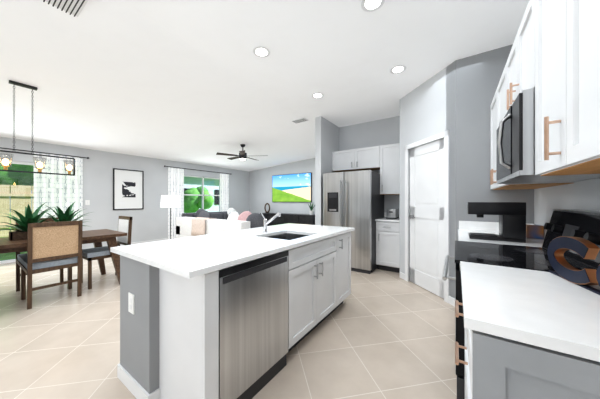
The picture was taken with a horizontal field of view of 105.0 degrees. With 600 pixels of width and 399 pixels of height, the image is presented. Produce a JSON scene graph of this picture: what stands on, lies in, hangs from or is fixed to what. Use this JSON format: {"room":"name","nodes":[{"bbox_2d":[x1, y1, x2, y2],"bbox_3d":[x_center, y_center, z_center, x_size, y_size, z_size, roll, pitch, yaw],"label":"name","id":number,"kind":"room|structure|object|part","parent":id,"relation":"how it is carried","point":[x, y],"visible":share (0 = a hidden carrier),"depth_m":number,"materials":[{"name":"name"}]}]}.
{"room":"kitchen","nodes":[
{"label":"kitchen","id":0,"kind":"room"},
{"bbox_2d":[0,137,248,263],"bbox_3d":[-5.056,-0.275,5.838,0.180,3.050,10.600,0,0,34],"label":"wall","id":1,"kind":"structure","parent":0,"point":[150,221],"depth_m":6.22,"materials":[{"name":"paint"}]},
{"bbox_2d":[0,147,88,158],"bbox_3d":[-6.080,-1.020,4.117,0.113,0.048,3.486,0,0,34],"label":"curtain rod","id":2,"kind":"object","parent":1,"relation":"attached to","point":[43,152],"visible":1,"depth_m":4.92,"materials":[{"name":"black metal"}]},
{"bbox_2d":[34,153,81,220],"bbox_3d":[-5.358,0.115,5.125,0.070,2.230,0.760,0,0,34],"label":"door curtain","id":3,"kind":"object","parent":2,"relation":"hanging from","point":[63,193],"visible":0.48,"depth_m":5.12,"materials":[{"name":"white fabric"}]},
{"bbox_2d":[86,238,167,248],"bbox_3d":[-3.701,1.205,7.723,0.012,0.090,5.360,0,0,34],"label":"baseboard","id":4,"kind":"structure","parent":1,"relation":"attached to","point":[144,241],"depth_m":6.62,"materials":[{"name":"white wood"}]},
{"bbox_2d":[113,168,143,209],"bbox_3d":[-4.668,-0.295,6.276,0.029,1.090,0.700,0,0,34],"label":"framed art","id":5,"kind":"object","parent":1,"relation":"attached to","point":[128,189],"visible":0.94,"depth_m":6.27},
{"bbox_2d":[164,165,228,173],"bbox_3d":[-3.434,-1.040,8.025,0.113,0.048,2.526,0,0,34],"label":"curtain rod","id":6,"kind":"object","parent":1,"relation":"attached to","point":[194,169],"visible":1,"depth_m":7.73,"materials":[{"name":"black metal"}]},
{"bbox_2d":[168,167,183,239],"bbox_3d":[-3.909,0.105,7.266,0.060,2.250,0.490,0,0,34],"label":"window curtain","id":7,"kind":"object","parent":6,"relation":"hanging from","point":[175,181],"visible":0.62,"depth_m":7.22,"materials":[{"name":"white fabric"}]},
{"bbox_2d":[220,173,228,211],"bbox_3d":[-2.883,0.105,8.781,0.060,2.250,0.410,0,0,34],"label":"window curtain","id":8,"kind":"object","parent":6,"relation":"hanging from","point":[224,192],"visible":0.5,"depth_m":8.78,"materials":[{"name":"white fabric"}]},
{"bbox_2d":[0,257,456,398],"bbox_3d":[-1.653,1.310,3.534,8.700,0.120,10.600,0,0,34],"label":"floor","id":9,"kind":"structure","parent":0,"point":[379,334],"depth_m":1.98,"materials":[{"name":"tile"}]},
{"bbox_2d":[15,217,67,291],"bbox_3d":[-3.605,0.755,3.238,0.540,0.990,0.460,0,0,34],"label":"dining chair","id":10,"kind":"object","parent":9,"relation":"on","point":[19,257],"visible":0.27,"depth_m":3.18,"materials":[{"name":"brown wood"}]},
{"bbox_2d":[21,220,82,309],"bbox_3d":[-3.174,0.755,2.946,0.540,0.990,0.460,0,0,34],"label":"dining chair","id":11,"kind":"object","parent":9,"relation":"on","point":[51,246],"visible":1,"depth_m":2.81,"materials":[{"name":"beige wicker"}]},
{"bbox_2d":[0,229,126,283],"bbox_3d":[-3.504,0.874,2.922,0.880,0.767,1.910,0,0,34],"label":"dining table","id":12,"kind":"object","parent":9,"relation":"on","point":[96,238],"visible":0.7,"depth_m":3.33,"materials":[{"name":"brown wood"}]},
{"bbox_2d":[0,201,91,240],"bbox_3d":[-3.386,0.249,3.102,0.667,0.480,0.958,0,0,34],"label":"planter","id":13,"kind":"object","parent":12,"relation":"on","point":[35,217],"visible":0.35,"depth_m":2.92,"materials":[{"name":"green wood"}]},
{"bbox_2d":[82,216,131,288],"bbox_3d":[-3.014,0.755,3.575,0.460,0.990,0.540,0,0,34],"label":"dining chair","id":14,"kind":"object","parent":9,"relation":"on","point":[89,255],"visible":0.5,"depth_m":3.50,"materials":[{"name":"brown wood"}]},
{"bbox_2d":[160,195,180,238],"bbox_3d":[-3.045,0.565,5.419,0.420,1.370,0.420,0,0,34],"label":"floor lamp","id":15,"kind":"object","parent":9,"relation":"on","point":[170,201],"visible":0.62,"depth_m":5.26,"materials":[{"name":"white fabric"}]},
{"bbox_2d":[182,208,235,219],"bbox_3d":[-2.831,0.758,7.894,0.920,0.984,2.000,0,0,34],"label":"sofa","id":16,"kind":"object","parent":9,"relation":"on","point":[222,215],"visible":0.25,"depth_m":7.96,"materials":[{"name":"fabric"}]},
{"bbox_2d":[176,210,263,237],"bbox_3d":[-1.822,0.740,5.380,2.350,1.020,1.012,0,0,34],"label":"sofa","id":17,"kind":"object","parent":9,"relation":"on","point":[203,223],"visible":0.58,"depth_m":4.96,"materials":[{"name":"fabric"}]},
{"bbox_2d":[190,217,217,237],"bbox_3d":[-2.162,0.588,5.188,0.538,0.405,0.312,0,0,34],"label":"throw","id":18,"kind":"object","parent":17,"relation":"on","point":[199,225],"depth_m":5.04,"materials":[{"name":"fabric"}]},
{"bbox_2d":[117,232,350,398],"bbox_3d":[-0.314,0.812,2.202,0.974,0.875,2.049,0,0,34],"label":"kitchen island","id":19,"kind":"object","parent":9,"relation":"on","point":[238,314],"depth_m":1.42,"materials":[{"name":"white wood"}]},
{"bbox_2d":[110,224,353,279],"bbox_3d":[-0.340,0.350,2.235,1.010,0.030,2.120,0,0,34],"label":"island countertop","id":20,"kind":"structure","parent":19,"relation":"on","point":[193,255],"depth_m":1.64,"materials":[{"name":"white stone"}]},
{"bbox_2d":[260,213,314,225],"bbox_3d":[-0.431,0.870,8.460,2.420,0.760,0.452,0,0,34],"label":"tv console","id":21,"kind":"object","parent":9,"relation":"on","point":[286,218],"visible":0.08,"depth_m":8.12,"materials":[{"name":"black wood"}]},
{"bbox_2d":[264,203,269,212],"bbox_3d":[-1.283,0.290,9.021,0.300,0.400,0.080,0,0,34],"label":"decorative sculpture","id":22,"kind":"object","parent":21,"relation":"on","point":[265,208],"visible":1,"depth_m":9.00,"materials":[{"name":"black metal"}]},
{"bbox_2d":[307,202,314,214],"bbox_3d":[0.412,0.264,7.886,0.468,0.451,0.426,0,0,34],"label":"decorative plant","id":23,"kind":"object","parent":21,"relation":"on","point":[311,211],"visible":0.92,"depth_m":7.84,"materials":[{"name":"green plant"}]},
{"bbox_2d":[323,170,383,273],"bbox_3d":[1.046,0.365,4.480,0.910,1.770,0.968,0,0,34],"label":"fridge","id":24,"kind":"object","parent":9,"relation":"on","point":[353,199],"visible":0.65,"depth_m":4.06,"materials":[{"name":"silver metal"}]},
{"bbox_2d":[375,212,399,272],"bbox_3d":[1.685,0.743,4.248,0.403,1.015,0.670,0,0,34],"label":"base cabinet","id":25,"kind":"object","parent":9,"relation":"on","point":[387,244],"visible":0.83,"depth_m":4.02,"materials":[{"name":"white wood"}]},
{"bbox_2d":[386,209,398,218],"bbox_3d":[1.740,0.247,4.318,0.168,0.174,0.286,0,0,34],"label":"toaster","id":26,"kind":"object","parent":25,"relation":"on","point":[392,213],"visible":1,"depth_m":4.21,"materials":[{"name":"silver metal"}]},
{"bbox_2d":[458,221,546,247],"bbox_3d":[1.834,0.743,2.125,0.660,1.015,0.956,0,0,34],"label":"base cabinet","id":27,"kind":"object","parent":9,"relation":"on","point":[465,228],"visible":0.08,"depth_m":2.35,"materials":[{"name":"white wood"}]},
{"bbox_2d":[467,202,525,242],"bbox_3d":[1.685,0.174,1.999,0.370,0.318,0.210,0,0,34],"label":"coffee maker","id":28,"kind":"object","parent":27,"relation":"on","point":[512,221],"visible":0.98,"depth_m":1.88,"materials":[{"name":"black plastic"}]},
{"bbox_2d":[526,224,543,238],"bbox_3d":[2.087,0.277,2.053,0.105,0.113,0.080,0,0,34],"label":"box","id":29,"kind":"object","parent":27,"relation":"on","point":[535,231],"visible":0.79,"depth_m":2.02,"materials":[{"name":"brown cardboard"}]},
{"bbox_2d":[442,209,599,398],"bbox_3d":[1.326,0.644,1.433,0.723,1.172,0.748,0,0,34],"label":"range","id":30,"kind":"object","parent":9,"relation":"on","point":[584,224],"visible":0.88,"depth_m":1.29,"materials":[{"name":"black metal"}]},
{"bbox_2d":[455,261,599,398],"bbox_3d":[0.932,0.743,0.793,0.660,1.015,0.738,0,0,34],"label":"base cabinet","id":31,"kind":"object","parent":9,"relation":"on","point":[532,334],"visible":1,"depth_m":0.63,"materials":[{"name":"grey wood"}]},
{"bbox_2d":[547,236,599,294],"bbox_3d":[1.037,0.223,0.735,0.032,0.220,0.738,0,0,22],"label":"decor","id":32,"kind":"object","parent":31,"relation":"on","point":[558,247],"visible":1,"depth_m":0.92,"materials":[{"name":"orange metal"}]},
{"bbox_2d":[0,0,528,170],"bbox_3d":[-1.653,-1.499,3.534,8.700,0.541,10.600,0,0,34],"label":"ceiling","id":33,"kind":"structure","parent":0,"point":[199,82],"depth_m":2.77,"materials":[{"name":"paint"}]},
{"bbox_2d":[0,80,74,175],"bbox_3d":[-3.515,-0.915,2.924,0.124,1.118,0.964,0,0,34],"label":"pendant chandelier","id":34,"kind":"object","parent":33,"relation":"hanging from","point":[5,162],"visible":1,"depth_m":2.98,"materials":[{"name":"black metal"}]},
{"bbox_2d":[43,0,87,16],"bbox_3d":[-1.889,-1.620,1.847,0.420,0.013,0.220,0,0,34],"label":"ceiling vent","id":35,"kind":"object","parent":33,"relation":"in","point":[74,7],"visible":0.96,"depth_m":1.90,"materials":[{"name":"grey metal"}]},
{"bbox_2d":[216,144,266,159],"bbox_3d":[-1.516,-1.264,6.083,1.276,0.406,1.288,0,0,34],"label":"ceiling fan","id":36,"kind":"object","parent":33,"relation":"hanging from","point":[242,155],"visible":1,"depth_m":5.98,"materials":[{"name":"black metal"}]},
{"bbox_2d":[253,46,269,57],"bbox_3d":[-0.426,-1.645,2.546,0.190,0.009,0.190,0,0,34],"label":"recessed light","id":37,"kind":"object","parent":33,"relation":"in","point":[260,51],"visible":1,"depth_m":2.54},
{"bbox_2d":[292,118,308,122],"bbox_3d":[-0.005,-1.618,4.665,0.320,0.013,0.170,0,0,34],"label":"ceiling vent","id":38,"kind":"object","parent":33,"relation":"in","point":[300,120],"visible":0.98,"depth_m":4.64,"materials":[{"name":"grey metal"}]},
{"bbox_2d":[312,93,323,97],"bbox_3d":[0.278,-1.645,3.604,0.190,0.009,0.190,0,0,34],"label":"recessed light","id":39,"kind":"object","parent":33,"relation":"in","point":[317,95],"visible":1,"depth_m":3.59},
{"bbox_2d":[361,0,384,11],"bbox_3d":[0.604,-1.645,1.909,0.190,0.009,0.190,0,0,34],"label":"recessed light","id":40,"kind":"object","parent":33,"relation":"in","point":[370,5],"visible":1,"depth_m":1.93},
{"bbox_2d":[390,65,405,73],"bbox_3d":[1.230,-1.645,2.887,0.190,0.009,0.190,0,0,34],"label":"recessed light","id":41,"kind":"object","parent":33,"relation":"in","point":[397,69],"visible":1,"depth_m":2.88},
{"bbox_2d":[249,158,314,213],"bbox_3d":[-0.062,-0.275,8.586,5.370,3.050,0.150,0,0,34],"label":"wall","id":42,"kind":"structure","parent":0,"point":[260,188],"depth_m":9.17,"materials":[{"name":"paint"}]},
{"bbox_2d":[272,173,311,201],"bbox_3d":[-0.343,-0.465,8.653,1.810,1.050,0.051,0,0,34],"label":"tv","id":43,"kind":"object","parent":42,"relation":"attached to","point":[311,183],"depth_m":8.58,"materials":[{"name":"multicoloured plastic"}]},
{"bbox_3d":[-0.356,-0.465,8.633,1.780,1.020,0.003,0,0,34],"label":"tv screen","id":44,"kind":"part","parent":43,"relation":"part of","materials":[{"name":"multicoloured glass"}]},
{"bbox_2d":[315,116,338,225],"bbox_3d":[1.210,-0.275,5.792,0.130,3.050,3.050,0,0,34],"label":"wall","id":45,"kind":"structure","parent":0,"point":[326,138],"depth_m":4.56,"materials":[{"name":"paint"}]},
{"bbox_2d":[339,116,399,212],"bbox_3d":[1.508,-0.275,4.848,1.420,3.050,0.120,0,0,34],"label":"wall","id":46,"kind":"structure","parent":0,"point":[386,131],"depth_m":4.74,"materials":[{"name":"paint"}]},
{"bbox_2d":[332,146,379,171],"bbox_3d":[1.198,-0.835,4.773,0.988,0.410,0.347,0,0,34],"label":"upper cabinet","id":47,"kind":"object","parent":46,"relation":"attached to","point":[368,158],"depth_m":4.62,"materials":[{"name":"white wood"}]},
{"bbox_2d":[380,143,399,194],"bbox_3d":[1.775,-0.580,4.382,0.402,0.920,0.347,0,0,34],"label":"upper cabinet","id":48,"kind":"object","parent":46,"relation":"attached to","point":[384,160],"depth_m":4.26,"materials":[{"name":"white wood"}]},
{"bbox_2d":[399,44,533,306],"bbox_3d":[2.313,-0.275,3.372,1.570,3.050,1.661,0,0,34],"label":"wall","id":49,"kind":"structure","parent":0,"point":[444,146],"depth_m":2.84,"materials":[{"name":"paint"}]},
{"bbox_2d":[534,178,599,225],"bbox_3d":[0.684,-0.275,-0.300,0.150,3.050,6.270,0,0,34],"label":"wall","id":50,"kind":"structure","parent":0,"point":[583,195],"depth_m":1.66,"materials":[{"name":"paint"}]},
{"bbox_2d":[502,0,529,91],"bbox_3d":[1.485,-0.795,1.325,0.342,0.490,0.758,0,0,34],"label":"upper cabinet","id":51,"kind":"object","parent":50,"relation":"attached to","point":[518,61],"depth_m":1.37,"materials":[{"name":"white wood"}]},
{"bbox_2d":[490,76,564,189],"bbox_3d":[1.965,-0.580,2.034,0.342,0.920,0.950,0,0,34],"label":"upper cabinet","id":52,"kind":"object","parent":50,"relation":"attached to","point":[499,89],"depth_m":1.91,"materials":[{"name":"white wood"}]},
{"bbox_2d":[490,92,582,187],"bbox_3d":[1.491,-0.366,1.434,0.453,0.482,0.557,0,0,34],"label":"upper cabinet","id":53,"kind":"object","parent":50,"relation":"attached to","point":[497,108],"depth_m":1.76,"materials":[{"name":"white wood"}]},
{"bbox_2d":[506,72,599,179],"bbox_3d":[1.305,-0.366,1.111,0.399,0.482,0.187,0,0,34],"label":"upper cabinet","id":54,"kind":"object","parent":50,"relation":"attached to","point":[518,94],"depth_m":1.22,"materials":[{"name":"white wood"}]},
{"bbox_2d":[530,0,599,179],"bbox_3d":[1.149,-0.580,0.829,0.342,0.920,0.436,0,0,34],"label":"upper cabinet","id":55,"kind":"object","parent":50,"relation":"attached to","point":[545,118],"depth_m":1.05,"materials":[{"name":"white wood"}]},
{"bbox_2d":[554,0,599,171],"bbox_3d":[0.952,-0.580,0.539,0.342,0.920,0.494,0,0,34],"label":"upper cabinet","id":56,"kind":"object","parent":50,"relation":"attached to","point":[576,22],"depth_m":0.74,"materials":[{"name":"white wood"}]},
{"label":"outside","id":57,"kind":"structure","parent":0,"visible":0},
{"bbox_2d":[0,237,26,260],"bbox_3d":[-18.290,1.340,15.402,32.440,0.120,55.000,0,0,34],"label":"lawn","id":58,"kind":"structure","parent":57,"point":[8,257],"depth_m":5.35,"materials":[{"name":"green plant"}]},
{"bbox_2d":[0,185,33,236],"bbox_3d":[-12.488,0.360,4.832,0.100,1.820,18.000,0,0,34],"label":"fence","id":59,"kind":"object","parent":58,"relation":"on","point":[14,198],"depth_m":8.18,"materials":[{"name":"brown wood"}]},
{"bbox_2d":[0,163,213,212],"bbox_3d":[-9.734,-2.883,14.789,9.813,8.266,34.567,0,0,34],"label":"trees","id":60,"kind":"object","parent":58,"relation":"on","point":[30,176],"depth_m":9.14,"materials":[{"name":"green plant"}]},
{"bbox_2d":[184,177,218,212],"bbox_3d":[-10.856,-1.550,23.653,10.300,5.600,13.800,0,0,34],"label":"house","id":61,"kind":"structure","parent":58,"relation":"on","point":[207,185],"depth_m":19.74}
]}

